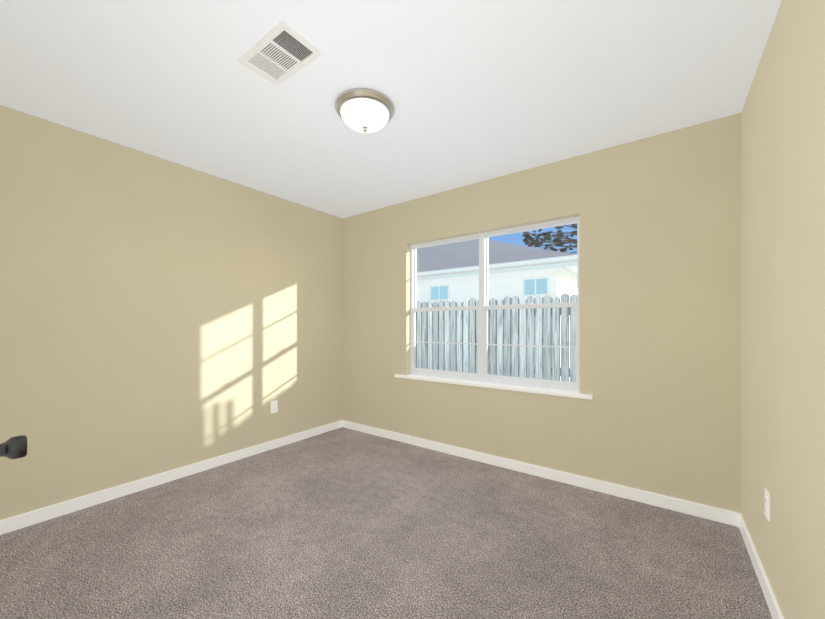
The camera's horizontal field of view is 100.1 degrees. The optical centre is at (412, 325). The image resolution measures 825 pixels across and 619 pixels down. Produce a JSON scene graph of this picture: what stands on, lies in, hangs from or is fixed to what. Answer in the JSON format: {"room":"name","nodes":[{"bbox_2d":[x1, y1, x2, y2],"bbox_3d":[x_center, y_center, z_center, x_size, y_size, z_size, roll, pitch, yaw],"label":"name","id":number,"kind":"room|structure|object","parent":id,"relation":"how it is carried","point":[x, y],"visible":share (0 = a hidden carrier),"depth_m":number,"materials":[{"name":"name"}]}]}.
{"room":"empty bedroom","nodes":[
{"label":"empty bedroom","id":0,"kind":"room"},
{"bbox_2d":[0,105,341,519],"bbox_3d":[-2.051,-0.034,2.474,0.140,2.440,4.262,0,0,36],"label":"wall","id":1,"kind":"structure","parent":0,"point":[158,315],"depth_m":2.49,"materials":[{"name":"beige paint"}]},
{"bbox_2d":[0,420,341,534],"bbox_3d":[-1.639,1.145,2.909,0.013,0.082,2.794,0,0,36],"label":"baseboard","id":2,"kind":"structure","parent":1,"relation":"attached to","point":[17,522],"depth_m":2.48,"materials":[{"name":"white wood"}]},
{"bbox_2d":[271,400,277,413],"bbox_3d":[-1.334,0.786,3.332,0.008,0.118,0.072,0,0,36],"label":"electrical outlet","id":3,"kind":"object","parent":1,"relation":"attached to","point":[274,406],"visible":1,"depth_m":3.33,"materials":[{"name":"white plastic"}]},
{"bbox_2d":[0,427,772,618],"bbox_3d":[-0.616,1.236,1.428,3.691,0.100,4.262,0,0,36],"label":"floor","id":4,"kind":"structure","parent":0,"point":[342,523],"depth_m":1.83,"materials":[{"name":"grey carpet"}]},
{"bbox_2d":[0,0,781,217],"bbox_3d":[-0.616,-1.304,1.428,3.691,0.100,4.262,0,0,36],"label":"ceiling","id":5,"kind":"structure","parent":0,"point":[474,91],"depth_m":1.77,"materials":[{"name":"white paint"}]},
{"bbox_2d":[238,21,321,85],"bbox_3d":[-0.618,-1.246,1.605,0.355,0.015,0.205,0,0,36],"label":"ceiling vent","id":6,"kind":"object","parent":5,"relation":"in","point":[280,53],"visible":1,"depth_m":1.59,"materials":[{"name":"white metal"}]},
{"bbox_2d":[335,88,394,132],"bbox_3d":[-0.274,-1.185,1.990,0.340,0.137,0.340,0,0,36],"label":"ceiling light fixture","id":7,"kind":"object","parent":5,"relation":"attached to","point":[364,110],"visible":1,"depth_m":1.90,"materials":[{"name":"white glass"}]},
{"bbox_2d":[342,113,740,512],"bbox_3d":[0.598,-0.034,3.094,3.411,2.440,0.140,0,0,36],"label":"wall","id":8,"kind":"structure","parent":0,"point":[659,215],"depth_m":2.41,"materials":[{"name":"beige paint"}]},
{"bbox_2d":[394,374,592,399],"bbox_3d":[0.580,0.516,3.043,1.820,0.032,0.113,0,0,36],"label":"window sill","id":9,"kind":"structure","parent":8,"relation":"attached to","point":[554,392],"depth_m":2.88,"materials":[{"name":"white wood"}]},
{"bbox_2d":[411,216,578,391],"bbox_3d":[0.643,-0.163,3.097,1.600,1.326,0.071,0,0,36],"label":"window","id":10,"kind":"structure","parent":8,"relation":"in","point":[482,344],"depth_m":3.06,"materials":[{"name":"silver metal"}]},
{"bbox_2d":[342,420,738,526],"bbox_3d":[0.553,1.145,3.032,3.411,0.082,0.013,0,0,36],"label":"baseboard","id":11,"kind":"structure","parent":8,"relation":"attached to","point":[691,508],"depth_m":2.56,"materials":[{"name":"white wood"}]},
{"bbox_2d":[741,0,824,618],"bbox_3d":[0.818,-0.034,0.382,0.140,2.440,4.262,0,0,36],"label":"wall","id":12,"kind":"structure","parent":0,"point":[783,287],"depth_m":1.28,"materials":[{"name":"beige paint"}]},
{"bbox_2d":[739,513,783,618],"bbox_3d":[1.107,1.145,0.907,0.013,0.082,2.794,0,0,36],"label":"baseboard","id":13,"kind":"structure","parent":12,"relation":"attached to","point":[772,602],"depth_m":1.57,"materials":[{"name":"white wood"}]},
{"bbox_2d":[764,488,769,521],"bbox_3d":[1.549,0.783,1.510,0.008,0.118,0.072,0,0,36],"label":"electrical outlet","id":14,"kind":"object","parent":12,"relation":"attached to","point":[767,504],"visible":1,"depth_m":1.50,"materials":[{"name":"white plastic"}]},
{"bbox_3d":[-1.125,-0.034,0.731,3.411,2.440,0.120,0,0,36],"label":"wall","id":15,"kind":"structure","parent":0,"visible":0},
{"bbox_2d":[0,435,27,458],"bbox_3d":[-0.689,0.165,0.552,0.763,2.018,0.163,0,0,36],"label":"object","id":16,"kind":"structure","parent":15,"relation":"in","point":[14,447],"depth_m":0.77,"materials":[{"name":"black metal"}]},
{"label":"outside","id":17,"kind":"structure","parent":0,"visible":0},
{"bbox_3d":[20.116,1.606,24.268,70.000,0.200,57.078,0,0,36],"label":"ground","id":18,"kind":"structure","parent":17,"visible":0},
{"bbox_2d":[416,293,576,381],"bbox_3d":[1.652,0.489,3.190,23.000,2.034,1.198,0,0,36],"label":"fence","id":19,"kind":"object","parent":18,"relation":"on","point":[468,330],"depth_m":4.13,"materials":[{"name":"grey wood"}]},
{"bbox_2d":[417,239,576,380],"bbox_3d":[-0.516,-1.533,17.580,19.380,6.077,16.040,0,0,36],"label":"house","id":20,"kind":"structure","parent":18,"relation":"on","point":[498,272],"depth_m":6.71,"materials":[{"name":"white"}]},
{"bbox_2d":[522,224,576,253],"bbox_3d":[5.903,-1.518,11.905,4.238,6.077,1.838,0,0,36],"label":"tree","id":21,"kind":"object","parent":18,"relation":"on","point":[547,236],"depth_m":12.36,"materials":[{"name":"green plant"}]}
]}

